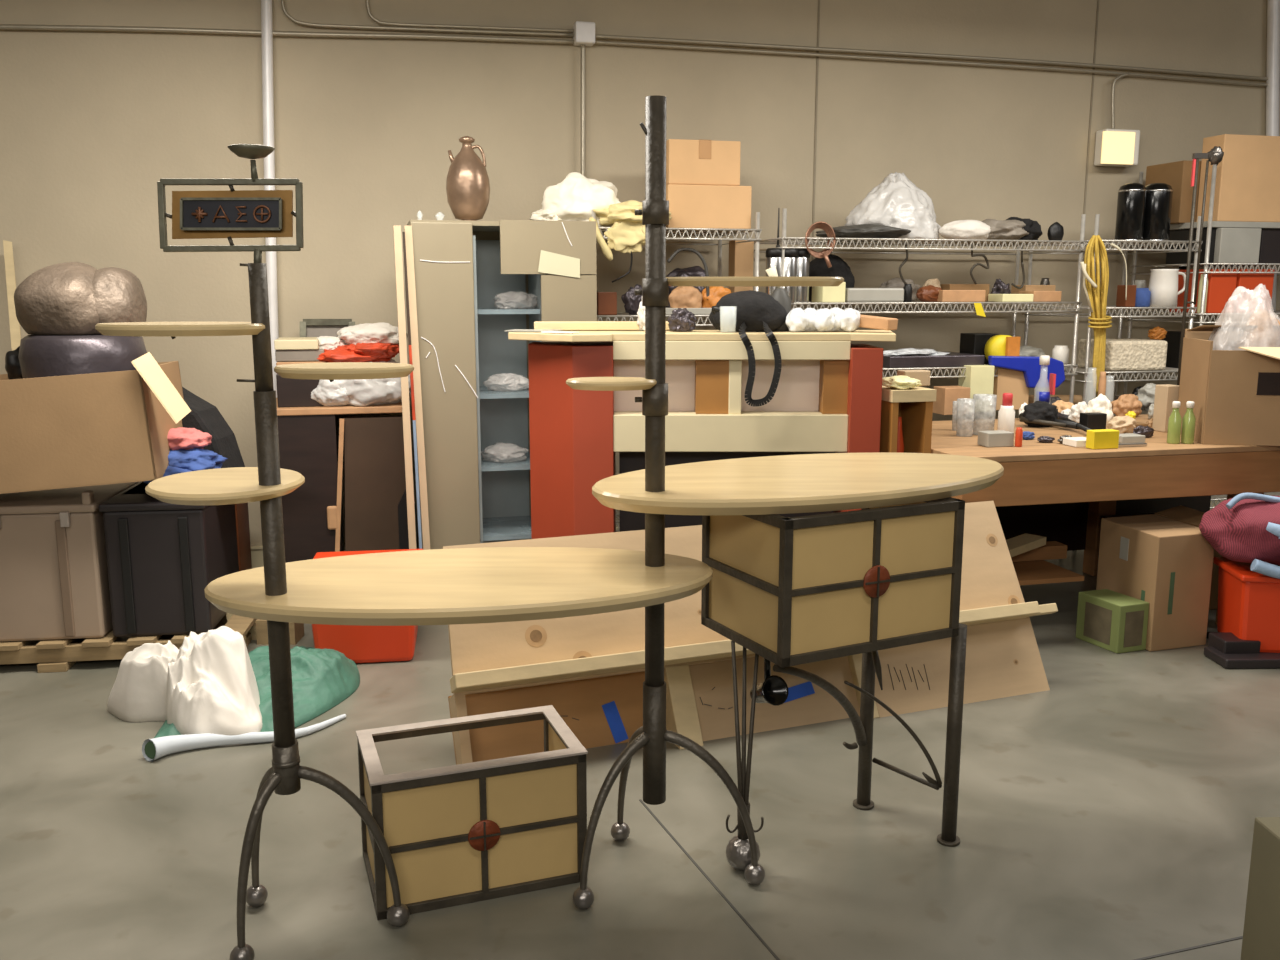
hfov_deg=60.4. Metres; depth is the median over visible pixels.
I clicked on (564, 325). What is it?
plank
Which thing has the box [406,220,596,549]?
locker
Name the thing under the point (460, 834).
storage box
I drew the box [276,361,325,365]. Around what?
storage box
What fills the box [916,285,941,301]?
cloth
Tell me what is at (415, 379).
wooden boards
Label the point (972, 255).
iron hook
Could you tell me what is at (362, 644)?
storage bin
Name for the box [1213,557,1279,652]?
storage bin
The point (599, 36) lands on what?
conduit
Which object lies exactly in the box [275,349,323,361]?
storage box
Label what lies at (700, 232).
wire shelving
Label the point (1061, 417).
tool
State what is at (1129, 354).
box
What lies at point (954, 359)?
flat tray
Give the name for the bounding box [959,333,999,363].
box
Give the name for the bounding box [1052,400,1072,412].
paper
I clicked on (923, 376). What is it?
carton
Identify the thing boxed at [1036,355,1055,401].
spray bottle
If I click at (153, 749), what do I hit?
pipe
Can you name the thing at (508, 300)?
plastic bag
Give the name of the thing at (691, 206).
cardboard box
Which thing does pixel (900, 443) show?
bottle
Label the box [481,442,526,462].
plastic bag
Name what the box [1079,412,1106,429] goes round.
box
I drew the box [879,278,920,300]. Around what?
bundle
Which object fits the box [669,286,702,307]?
clay lump
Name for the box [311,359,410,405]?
plastic bag
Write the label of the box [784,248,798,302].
steel canister
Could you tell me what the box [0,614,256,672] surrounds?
wooden pallet
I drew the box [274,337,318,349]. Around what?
storage box
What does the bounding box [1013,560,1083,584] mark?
shelf
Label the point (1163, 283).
pitcher
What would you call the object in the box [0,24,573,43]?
conduit
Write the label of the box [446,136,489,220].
bronze vase
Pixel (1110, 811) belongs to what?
floor
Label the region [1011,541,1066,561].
lumber
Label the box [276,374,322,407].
storage box
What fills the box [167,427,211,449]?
folded garment
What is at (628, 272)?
cable
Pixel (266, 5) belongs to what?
pipe
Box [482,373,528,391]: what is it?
plastic bag
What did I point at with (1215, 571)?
cardboard box
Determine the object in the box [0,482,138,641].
storage bin
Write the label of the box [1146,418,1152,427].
clay lump
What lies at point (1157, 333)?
ornament
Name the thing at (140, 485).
board
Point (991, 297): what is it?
wood board
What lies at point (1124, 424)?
packet
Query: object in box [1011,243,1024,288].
iron hook
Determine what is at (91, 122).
wall
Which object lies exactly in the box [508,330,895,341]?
countertop
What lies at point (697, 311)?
flat tray
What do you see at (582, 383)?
shelf
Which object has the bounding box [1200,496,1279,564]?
bag
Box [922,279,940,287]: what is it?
bundle
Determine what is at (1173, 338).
box
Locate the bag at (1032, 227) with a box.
[1006,217,1042,239]
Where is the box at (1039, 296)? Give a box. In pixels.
[1019,291,1061,301]
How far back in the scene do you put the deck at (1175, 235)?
6.04 m
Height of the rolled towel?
0.103 m
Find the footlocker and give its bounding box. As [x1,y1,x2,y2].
[235,503,251,570]
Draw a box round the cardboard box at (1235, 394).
[1178,325,1279,445]
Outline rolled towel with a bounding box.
[939,220,990,239]
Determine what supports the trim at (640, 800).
on the floor
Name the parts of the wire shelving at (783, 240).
post, wire coil, wire shelf, wire shelf, wire shelf, post, post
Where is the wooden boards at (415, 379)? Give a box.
[393,225,429,549]
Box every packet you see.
[883,348,949,355]
[1106,415,1136,433]
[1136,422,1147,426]
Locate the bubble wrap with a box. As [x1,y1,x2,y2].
[786,307,859,331]
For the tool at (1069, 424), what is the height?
0.039 m
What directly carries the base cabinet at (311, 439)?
on the floor
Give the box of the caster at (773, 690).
[750,658,788,705]
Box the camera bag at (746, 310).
[709,290,786,405]
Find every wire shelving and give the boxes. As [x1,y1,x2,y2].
[591,209,761,531]
[742,209,1086,402]
[1023,214,1202,551]
[1123,164,1279,508]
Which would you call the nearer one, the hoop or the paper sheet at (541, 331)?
the paper sheet at (541, 331)
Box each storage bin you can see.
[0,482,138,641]
[98,481,238,636]
[312,549,422,662]
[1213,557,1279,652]
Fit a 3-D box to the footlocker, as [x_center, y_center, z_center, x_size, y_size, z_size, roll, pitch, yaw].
[-2.059,0.264,5.111,0.420,0.540,0.297,-1,10,-8]
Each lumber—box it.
[1006,533,1045,556]
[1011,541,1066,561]
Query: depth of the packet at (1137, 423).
4.87 m
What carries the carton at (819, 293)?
on the wire shelving at (783, 240)
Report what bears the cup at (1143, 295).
on the wire shelving at (1126, 244)
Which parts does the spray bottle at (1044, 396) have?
lid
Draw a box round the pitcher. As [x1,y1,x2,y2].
[1149,269,1185,306]
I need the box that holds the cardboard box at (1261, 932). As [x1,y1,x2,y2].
[1240,817,1279,959]
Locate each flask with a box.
[1115,183,1146,239]
[1143,183,1172,239]
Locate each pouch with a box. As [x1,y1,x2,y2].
[1022,401,1057,426]
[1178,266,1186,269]
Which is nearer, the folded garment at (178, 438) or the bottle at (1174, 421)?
the folded garment at (178, 438)
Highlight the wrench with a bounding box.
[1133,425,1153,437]
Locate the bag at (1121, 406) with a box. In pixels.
[1110,394,1141,416]
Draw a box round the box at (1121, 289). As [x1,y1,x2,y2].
[1116,285,1136,306]
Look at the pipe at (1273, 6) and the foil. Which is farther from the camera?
the pipe at (1273, 6)
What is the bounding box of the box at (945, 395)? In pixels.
[933,386,969,414]
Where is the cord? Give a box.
[1110,243,1126,299]
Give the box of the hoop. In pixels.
[667,248,708,296]
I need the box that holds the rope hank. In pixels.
[1080,235,1111,395]
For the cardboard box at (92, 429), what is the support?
on the storage bin at (54, 581)
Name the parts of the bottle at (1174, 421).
lid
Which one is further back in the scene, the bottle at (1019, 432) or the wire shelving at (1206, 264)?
the wire shelving at (1206, 264)
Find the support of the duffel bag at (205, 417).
on the board at (140, 485)
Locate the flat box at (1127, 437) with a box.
[1119,433,1145,442]
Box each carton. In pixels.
[728,240,753,292]
[812,282,845,301]
[897,370,930,385]
[958,365,994,398]
[993,368,1028,409]
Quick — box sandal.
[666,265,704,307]
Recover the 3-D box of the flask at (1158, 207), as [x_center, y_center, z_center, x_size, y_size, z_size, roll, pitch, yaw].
[2.785,-1.445,5.944,0.160,0.312,0.160,0,10,0]
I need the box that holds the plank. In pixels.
[534,321,668,329]
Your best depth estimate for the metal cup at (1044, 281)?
6.05 m
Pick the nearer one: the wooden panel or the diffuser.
the wooden panel
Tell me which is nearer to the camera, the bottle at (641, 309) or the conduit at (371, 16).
the bottle at (641, 309)
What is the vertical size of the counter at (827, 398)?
1.235 m
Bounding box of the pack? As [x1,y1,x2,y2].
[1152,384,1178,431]
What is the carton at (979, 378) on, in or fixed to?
on the wire shelving at (783, 240)
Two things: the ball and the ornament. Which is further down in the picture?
the ornament
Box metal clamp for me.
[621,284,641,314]
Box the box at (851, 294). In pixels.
[845,288,903,301]
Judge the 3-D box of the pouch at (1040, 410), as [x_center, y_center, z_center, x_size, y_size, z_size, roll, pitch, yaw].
[1.828,-0.302,5.018,0.173,0.115,0.138,0,10,0]
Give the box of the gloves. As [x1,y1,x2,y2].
[589,200,672,260]
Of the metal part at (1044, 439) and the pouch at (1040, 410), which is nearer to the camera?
the metal part at (1044, 439)
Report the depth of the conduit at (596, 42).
5.92 m
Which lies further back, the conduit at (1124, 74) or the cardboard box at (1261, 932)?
the conduit at (1124, 74)
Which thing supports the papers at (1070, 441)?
on the workbench
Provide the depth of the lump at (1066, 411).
5.19 m
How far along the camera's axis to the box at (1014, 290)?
5.88 m
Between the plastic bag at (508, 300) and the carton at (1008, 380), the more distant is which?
the carton at (1008, 380)
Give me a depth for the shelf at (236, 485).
2.23 m
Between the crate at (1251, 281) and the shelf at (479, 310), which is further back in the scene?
the crate at (1251, 281)
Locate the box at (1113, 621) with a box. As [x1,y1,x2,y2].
[1076,589,1148,653]
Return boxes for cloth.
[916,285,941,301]
[1147,404,1153,418]
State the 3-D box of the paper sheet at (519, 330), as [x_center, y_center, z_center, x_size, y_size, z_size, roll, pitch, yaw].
[-0.425,-0.600,4.412,0.200,0.004,0.140,2,10,11]
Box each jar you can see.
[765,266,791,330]
[1133,280,1146,287]
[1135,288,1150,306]
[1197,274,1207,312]
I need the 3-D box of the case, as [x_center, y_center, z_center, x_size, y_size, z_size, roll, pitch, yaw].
[2.369,0.650,4.206,0.363,0.082,0.195,0,10,0]
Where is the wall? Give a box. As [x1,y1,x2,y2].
[0,0,1279,545]
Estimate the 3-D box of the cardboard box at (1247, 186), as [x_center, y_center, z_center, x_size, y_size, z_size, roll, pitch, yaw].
[3.393,-1.631,5.995,0.672,0.450,0.160,-2,10,-14]
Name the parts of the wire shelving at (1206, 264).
post, wire shelf, wire shelf, wire shelf, post, wire shelf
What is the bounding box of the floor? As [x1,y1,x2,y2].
[0,550,1279,959]
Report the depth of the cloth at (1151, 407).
5.28 m
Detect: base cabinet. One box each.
[276,398,416,562]
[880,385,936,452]
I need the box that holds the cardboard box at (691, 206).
[666,184,751,228]
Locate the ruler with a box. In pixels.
[1118,442,1146,446]
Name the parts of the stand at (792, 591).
panel, panel, panel, frame, foot plate, leg, panel, panel, panel, foot plate, leg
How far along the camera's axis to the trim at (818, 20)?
5.88 m
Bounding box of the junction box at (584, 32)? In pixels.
[573,21,594,46]
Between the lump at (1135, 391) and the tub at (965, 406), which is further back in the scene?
the lump at (1135, 391)
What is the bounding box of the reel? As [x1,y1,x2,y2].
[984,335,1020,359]
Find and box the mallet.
[5,346,22,379]
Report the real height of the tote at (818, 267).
0.239 m
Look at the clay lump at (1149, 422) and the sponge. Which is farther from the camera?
the sponge
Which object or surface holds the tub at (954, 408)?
on the workbench
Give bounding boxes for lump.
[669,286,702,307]
[701,286,730,307]
[1061,409,1070,414]
[1132,386,1141,394]
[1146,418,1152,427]
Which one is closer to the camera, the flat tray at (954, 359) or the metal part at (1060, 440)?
the metal part at (1060, 440)
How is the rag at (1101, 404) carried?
on the workbench
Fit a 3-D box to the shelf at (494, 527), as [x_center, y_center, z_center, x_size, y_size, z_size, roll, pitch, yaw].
[-0.623,0.224,5.174,0.274,0.020,0.420,-2,10,-14]
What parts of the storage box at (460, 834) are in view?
panel, panel, panel, panel, panel, panel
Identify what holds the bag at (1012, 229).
on the wire shelving at (783, 240)
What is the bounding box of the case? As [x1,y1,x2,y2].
[1204,632,1279,667]
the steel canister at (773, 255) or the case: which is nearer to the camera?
the case
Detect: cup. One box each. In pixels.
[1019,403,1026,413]
[1040,278,1049,284]
[1052,345,1068,363]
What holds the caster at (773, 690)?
attached to the stand at (792, 591)
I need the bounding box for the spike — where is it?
[776,208,779,246]
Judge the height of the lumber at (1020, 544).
0.050 m
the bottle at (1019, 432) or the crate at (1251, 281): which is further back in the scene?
the crate at (1251, 281)
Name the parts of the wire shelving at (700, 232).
post, wire shelf, wire shelf, wire shelf, post, post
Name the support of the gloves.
on the wire shelving at (700, 232)
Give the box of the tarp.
[814,224,910,237]
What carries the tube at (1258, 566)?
on the bag at (1239, 533)
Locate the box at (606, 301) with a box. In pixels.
[597,292,616,314]
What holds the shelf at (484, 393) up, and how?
attached to the locker
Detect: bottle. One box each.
[637,301,644,330]
[897,417,903,452]
[997,393,1014,431]
[1015,427,1022,446]
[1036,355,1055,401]
[1098,372,1105,394]
[1167,401,1181,443]
[1181,401,1195,443]
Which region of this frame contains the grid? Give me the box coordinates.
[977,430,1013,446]
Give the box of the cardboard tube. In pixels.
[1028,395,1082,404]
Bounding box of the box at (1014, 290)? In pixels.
[1011,285,1055,293]
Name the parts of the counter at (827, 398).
recess panel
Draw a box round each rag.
[530,172,619,226]
[882,375,921,389]
[1068,401,1087,422]
[1085,394,1113,423]
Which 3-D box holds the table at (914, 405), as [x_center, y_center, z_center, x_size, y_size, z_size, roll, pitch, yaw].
[1.032,0.137,4.438,0.185,1.019,0.230,-2,10,-14]
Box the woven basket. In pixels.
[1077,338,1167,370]
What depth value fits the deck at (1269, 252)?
6.01 m
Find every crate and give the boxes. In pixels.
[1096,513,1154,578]
[1170,269,1237,312]
[1236,269,1274,296]
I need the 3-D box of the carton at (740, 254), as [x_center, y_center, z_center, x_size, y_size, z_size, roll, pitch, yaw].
[0.519,-1.048,5.672,0.102,0.367,0.100,-2,10,-14]
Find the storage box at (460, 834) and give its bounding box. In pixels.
[356,705,587,919]
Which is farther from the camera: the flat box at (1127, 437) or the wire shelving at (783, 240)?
the wire shelving at (783, 240)
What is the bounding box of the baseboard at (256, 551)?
[251,492,1279,568]
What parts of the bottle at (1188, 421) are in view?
lid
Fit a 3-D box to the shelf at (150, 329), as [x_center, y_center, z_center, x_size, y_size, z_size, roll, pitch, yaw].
[-0.908,-0.301,2.191,0.333,0.022,0.240,0,10,0]
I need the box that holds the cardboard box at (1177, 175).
[1145,160,1200,223]
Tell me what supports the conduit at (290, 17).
attached to the wall
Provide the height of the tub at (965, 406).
0.157 m
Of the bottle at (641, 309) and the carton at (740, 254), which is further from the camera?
the carton at (740, 254)
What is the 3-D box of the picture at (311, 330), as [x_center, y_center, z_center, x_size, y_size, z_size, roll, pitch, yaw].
[-1.517,-0.579,5.346,0.244,0.375,0.086,-2,10,-14]
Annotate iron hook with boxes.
[899,243,907,283]
[970,243,988,284]
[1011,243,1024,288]
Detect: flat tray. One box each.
[666,307,711,314]
[883,352,984,367]
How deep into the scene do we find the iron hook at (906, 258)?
5.50 m
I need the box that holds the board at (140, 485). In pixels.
[123,483,145,493]
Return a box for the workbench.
[931,414,1279,624]
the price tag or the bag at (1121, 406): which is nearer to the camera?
the bag at (1121, 406)
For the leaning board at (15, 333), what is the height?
1.622 m
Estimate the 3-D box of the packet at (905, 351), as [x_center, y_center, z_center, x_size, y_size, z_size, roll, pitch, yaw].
[1.409,-0.662,5.701,0.406,0.045,0.258,0,10,0]
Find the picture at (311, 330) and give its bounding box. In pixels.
[306,325,348,336]
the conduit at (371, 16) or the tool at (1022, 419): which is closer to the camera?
the tool at (1022, 419)
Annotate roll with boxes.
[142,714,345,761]
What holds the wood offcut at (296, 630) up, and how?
on the floor
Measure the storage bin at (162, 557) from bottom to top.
0.559 m
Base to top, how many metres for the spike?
0.457 m
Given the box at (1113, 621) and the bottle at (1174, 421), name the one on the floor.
the box at (1113, 621)
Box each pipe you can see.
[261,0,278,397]
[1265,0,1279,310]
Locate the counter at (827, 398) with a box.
[508,330,895,538]
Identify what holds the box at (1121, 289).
on the wire shelving at (1126, 244)
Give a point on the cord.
(1111, 244)
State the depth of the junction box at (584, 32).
5.44 m
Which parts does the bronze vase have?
spout, vase handle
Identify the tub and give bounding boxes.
[952,401,956,430]
[956,398,975,436]
[973,394,996,434]
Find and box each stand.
[701,497,966,870]
[1177,145,1223,385]
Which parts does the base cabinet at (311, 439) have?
handle, panel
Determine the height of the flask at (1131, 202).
0.309 m
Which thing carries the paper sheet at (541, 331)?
on the counter at (827, 398)
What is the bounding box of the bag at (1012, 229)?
[982,219,1027,239]
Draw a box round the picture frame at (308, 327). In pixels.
[300,319,354,336]
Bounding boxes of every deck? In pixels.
[1165,228,1215,263]
[1258,228,1279,262]
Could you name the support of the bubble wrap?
on the counter at (827, 398)
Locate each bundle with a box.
[316,322,407,349]
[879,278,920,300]
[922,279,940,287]
[1019,345,1045,356]
[1137,383,1155,410]
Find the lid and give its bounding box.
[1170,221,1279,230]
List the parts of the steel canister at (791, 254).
lid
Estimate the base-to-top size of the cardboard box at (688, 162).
0.206 m
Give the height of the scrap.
0.034 m
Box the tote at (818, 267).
[809,254,854,301]
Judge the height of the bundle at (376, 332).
0.151 m
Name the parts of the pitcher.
pitcher handle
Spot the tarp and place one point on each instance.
(862, 230)
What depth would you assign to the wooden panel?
3.52 m
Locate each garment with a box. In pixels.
[146,448,225,483]
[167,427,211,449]
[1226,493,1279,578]
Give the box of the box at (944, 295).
[937,290,985,301]
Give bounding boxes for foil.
[667,308,696,330]
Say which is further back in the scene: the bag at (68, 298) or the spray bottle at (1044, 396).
the spray bottle at (1044, 396)
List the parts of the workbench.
leg, leg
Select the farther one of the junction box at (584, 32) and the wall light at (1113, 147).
the wall light at (1113, 147)
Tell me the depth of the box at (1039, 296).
5.68 m
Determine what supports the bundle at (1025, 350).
on the wire shelving at (783, 240)
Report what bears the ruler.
on the workbench
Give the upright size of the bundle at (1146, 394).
0.142 m
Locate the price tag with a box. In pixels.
[974,303,985,316]
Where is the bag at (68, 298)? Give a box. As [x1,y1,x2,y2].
[14,262,146,334]
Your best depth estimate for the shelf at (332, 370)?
2.16 m
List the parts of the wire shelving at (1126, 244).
post, post, wire shelf, wire shelf, post, wire shelf, post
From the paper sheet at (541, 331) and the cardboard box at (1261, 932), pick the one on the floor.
the cardboard box at (1261, 932)
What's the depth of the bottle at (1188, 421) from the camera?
4.45 m
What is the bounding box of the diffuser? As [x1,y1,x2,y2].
[1101,131,1134,164]
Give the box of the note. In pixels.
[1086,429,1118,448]
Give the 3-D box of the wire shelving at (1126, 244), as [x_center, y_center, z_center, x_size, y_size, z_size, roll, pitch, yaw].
[2.590,-0.550,6.167,0.656,1.784,0.610,-2,10,-14]
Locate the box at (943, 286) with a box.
[940,284,989,301]
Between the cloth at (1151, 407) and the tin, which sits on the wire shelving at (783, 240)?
the tin
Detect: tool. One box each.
[1019,413,1079,428]
[1020,417,1065,427]
[1057,413,1091,431]
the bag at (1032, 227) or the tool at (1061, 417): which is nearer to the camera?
the tool at (1061, 417)
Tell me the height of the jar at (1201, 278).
0.209 m
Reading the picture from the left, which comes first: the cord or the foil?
the foil
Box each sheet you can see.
[505,329,562,331]
[541,331,578,332]
[848,171,940,238]
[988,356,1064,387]
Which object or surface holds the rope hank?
hanging from the wire shelving at (1126, 244)
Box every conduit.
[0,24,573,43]
[281,0,573,36]
[365,0,573,32]
[581,44,584,175]
[594,40,1267,85]
[595,34,1267,80]
[1111,73,1128,128]
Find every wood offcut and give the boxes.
[226,613,256,639]
[255,619,303,644]
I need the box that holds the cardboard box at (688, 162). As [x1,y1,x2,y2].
[666,139,740,185]
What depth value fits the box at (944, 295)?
5.57 m
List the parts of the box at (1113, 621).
picture panel, picture panel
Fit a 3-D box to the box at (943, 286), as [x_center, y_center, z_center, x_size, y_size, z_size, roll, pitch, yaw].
[1.699,-0.986,5.793,0.231,0.091,0.140,-2,10,-14]
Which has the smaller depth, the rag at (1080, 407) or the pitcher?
the rag at (1080, 407)
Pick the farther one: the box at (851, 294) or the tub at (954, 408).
the box at (851, 294)
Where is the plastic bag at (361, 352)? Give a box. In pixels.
[316,343,398,362]
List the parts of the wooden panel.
panel, panel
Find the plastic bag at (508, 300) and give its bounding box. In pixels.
[493,291,537,308]
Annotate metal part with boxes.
[1037,436,1054,442]
[1058,435,1071,443]
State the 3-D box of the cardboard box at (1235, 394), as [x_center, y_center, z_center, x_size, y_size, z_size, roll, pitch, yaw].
[2.601,-0.386,4.455,0.630,0.472,0.525,2,10,10]
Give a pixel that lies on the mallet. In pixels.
(12, 365)
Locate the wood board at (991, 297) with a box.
[988,294,1033,301]
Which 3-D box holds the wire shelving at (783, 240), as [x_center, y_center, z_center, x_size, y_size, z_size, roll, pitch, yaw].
[1.421,-0.496,5.858,1.668,1.783,0.652,-2,10,-14]
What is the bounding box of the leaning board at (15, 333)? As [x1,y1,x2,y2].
[3,240,20,350]
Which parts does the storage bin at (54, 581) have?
lid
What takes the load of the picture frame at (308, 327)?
on the base cabinet at (311, 439)
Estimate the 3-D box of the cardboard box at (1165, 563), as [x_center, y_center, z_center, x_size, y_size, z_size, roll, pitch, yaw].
[2.151,0.392,4.499,0.397,0.496,0.408,-2,10,-11]
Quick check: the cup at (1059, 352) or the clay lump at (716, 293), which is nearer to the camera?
the clay lump at (716, 293)
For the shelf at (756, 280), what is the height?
0.020 m
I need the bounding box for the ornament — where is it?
[1148,326,1166,339]
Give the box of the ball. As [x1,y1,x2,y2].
[1047,222,1063,239]
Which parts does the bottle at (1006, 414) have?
lid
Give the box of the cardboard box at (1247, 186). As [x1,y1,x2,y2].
[1196,134,1279,221]
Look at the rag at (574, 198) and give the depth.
5.05 m
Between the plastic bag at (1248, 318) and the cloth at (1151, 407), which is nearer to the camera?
the plastic bag at (1248, 318)
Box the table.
[95,95,1003,959]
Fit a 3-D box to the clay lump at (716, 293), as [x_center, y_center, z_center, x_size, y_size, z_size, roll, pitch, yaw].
[0.376,-0.877,5.324,0.164,0.147,0.097,-4,10,-21]
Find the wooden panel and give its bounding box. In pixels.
[442,501,1057,764]
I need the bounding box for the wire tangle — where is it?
[990,279,1010,293]
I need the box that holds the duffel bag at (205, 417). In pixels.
[142,387,244,485]
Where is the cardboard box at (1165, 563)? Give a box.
[1096,505,1213,651]
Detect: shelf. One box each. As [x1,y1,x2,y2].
[95,322,264,336]
[145,467,304,505]
[274,362,413,379]
[477,308,539,313]
[479,386,528,398]
[481,452,529,470]
[482,516,530,540]
[566,377,656,390]
[666,276,843,285]
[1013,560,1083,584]
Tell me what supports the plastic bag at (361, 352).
on the plastic bag at (356, 392)
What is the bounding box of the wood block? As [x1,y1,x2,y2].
[859,315,897,330]
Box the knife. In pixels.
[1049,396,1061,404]
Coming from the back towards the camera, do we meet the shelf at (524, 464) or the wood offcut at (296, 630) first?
the shelf at (524, 464)
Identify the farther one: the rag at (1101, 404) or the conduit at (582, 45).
the conduit at (582, 45)
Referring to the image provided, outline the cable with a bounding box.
[612,252,632,282]
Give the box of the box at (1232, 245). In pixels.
[1213,228,1261,262]
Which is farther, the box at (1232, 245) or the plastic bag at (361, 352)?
the box at (1232, 245)
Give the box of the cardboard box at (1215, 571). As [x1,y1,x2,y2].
[1132,514,1220,609]
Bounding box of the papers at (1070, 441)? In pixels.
[1063,437,1085,446]
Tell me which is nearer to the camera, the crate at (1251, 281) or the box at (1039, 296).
the box at (1039, 296)
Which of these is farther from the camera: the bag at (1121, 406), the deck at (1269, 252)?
the deck at (1269, 252)
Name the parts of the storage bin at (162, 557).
lid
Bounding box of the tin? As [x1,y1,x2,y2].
[903,284,911,301]
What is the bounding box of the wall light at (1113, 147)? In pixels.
[1094,129,1139,166]
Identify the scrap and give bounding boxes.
[1022,431,1034,439]
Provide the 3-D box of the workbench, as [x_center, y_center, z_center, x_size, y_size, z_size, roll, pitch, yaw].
[2.062,0.171,4.924,2.041,0.784,1.080,-2,10,-14]
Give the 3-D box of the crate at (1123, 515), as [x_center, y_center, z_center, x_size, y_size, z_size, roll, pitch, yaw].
[2.500,0.333,5.355,0.500,0.320,0.160,-2,10,-14]
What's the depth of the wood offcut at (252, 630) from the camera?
4.46 m
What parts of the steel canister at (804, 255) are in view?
lid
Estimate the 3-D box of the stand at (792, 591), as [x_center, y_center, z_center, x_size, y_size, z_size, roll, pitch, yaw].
[0.499,0.487,2.724,0.616,0.913,0.369,-5,11,-26]
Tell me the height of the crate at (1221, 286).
0.235 m
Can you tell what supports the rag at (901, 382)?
on the table at (914, 405)
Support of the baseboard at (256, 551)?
attached to the wall
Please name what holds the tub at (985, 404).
on the workbench
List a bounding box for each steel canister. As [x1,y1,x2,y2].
[765,248,781,294]
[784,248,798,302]
[797,249,809,302]
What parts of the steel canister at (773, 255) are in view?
lid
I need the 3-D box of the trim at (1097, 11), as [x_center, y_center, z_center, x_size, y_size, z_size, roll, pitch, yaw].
[2.569,-2.098,6.268,0.011,4.600,0.008,0,10,0]
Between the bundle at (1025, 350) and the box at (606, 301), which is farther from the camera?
the bundle at (1025, 350)
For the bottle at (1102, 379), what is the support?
on the workbench
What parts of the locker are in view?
door, door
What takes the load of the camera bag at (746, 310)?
on the counter at (827, 398)
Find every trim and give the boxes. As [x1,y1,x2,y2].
[639,799,779,959]
[810,0,819,307]
[1083,0,1098,213]
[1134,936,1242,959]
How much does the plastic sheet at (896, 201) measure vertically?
0.353 m
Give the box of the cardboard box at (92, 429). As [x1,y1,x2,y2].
[0,352,190,493]
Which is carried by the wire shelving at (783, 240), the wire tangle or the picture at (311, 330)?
the wire tangle
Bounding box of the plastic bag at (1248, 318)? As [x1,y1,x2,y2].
[1207,284,1279,349]
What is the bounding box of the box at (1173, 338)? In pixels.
[1163,331,1184,367]
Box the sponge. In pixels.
[1125,411,1135,418]

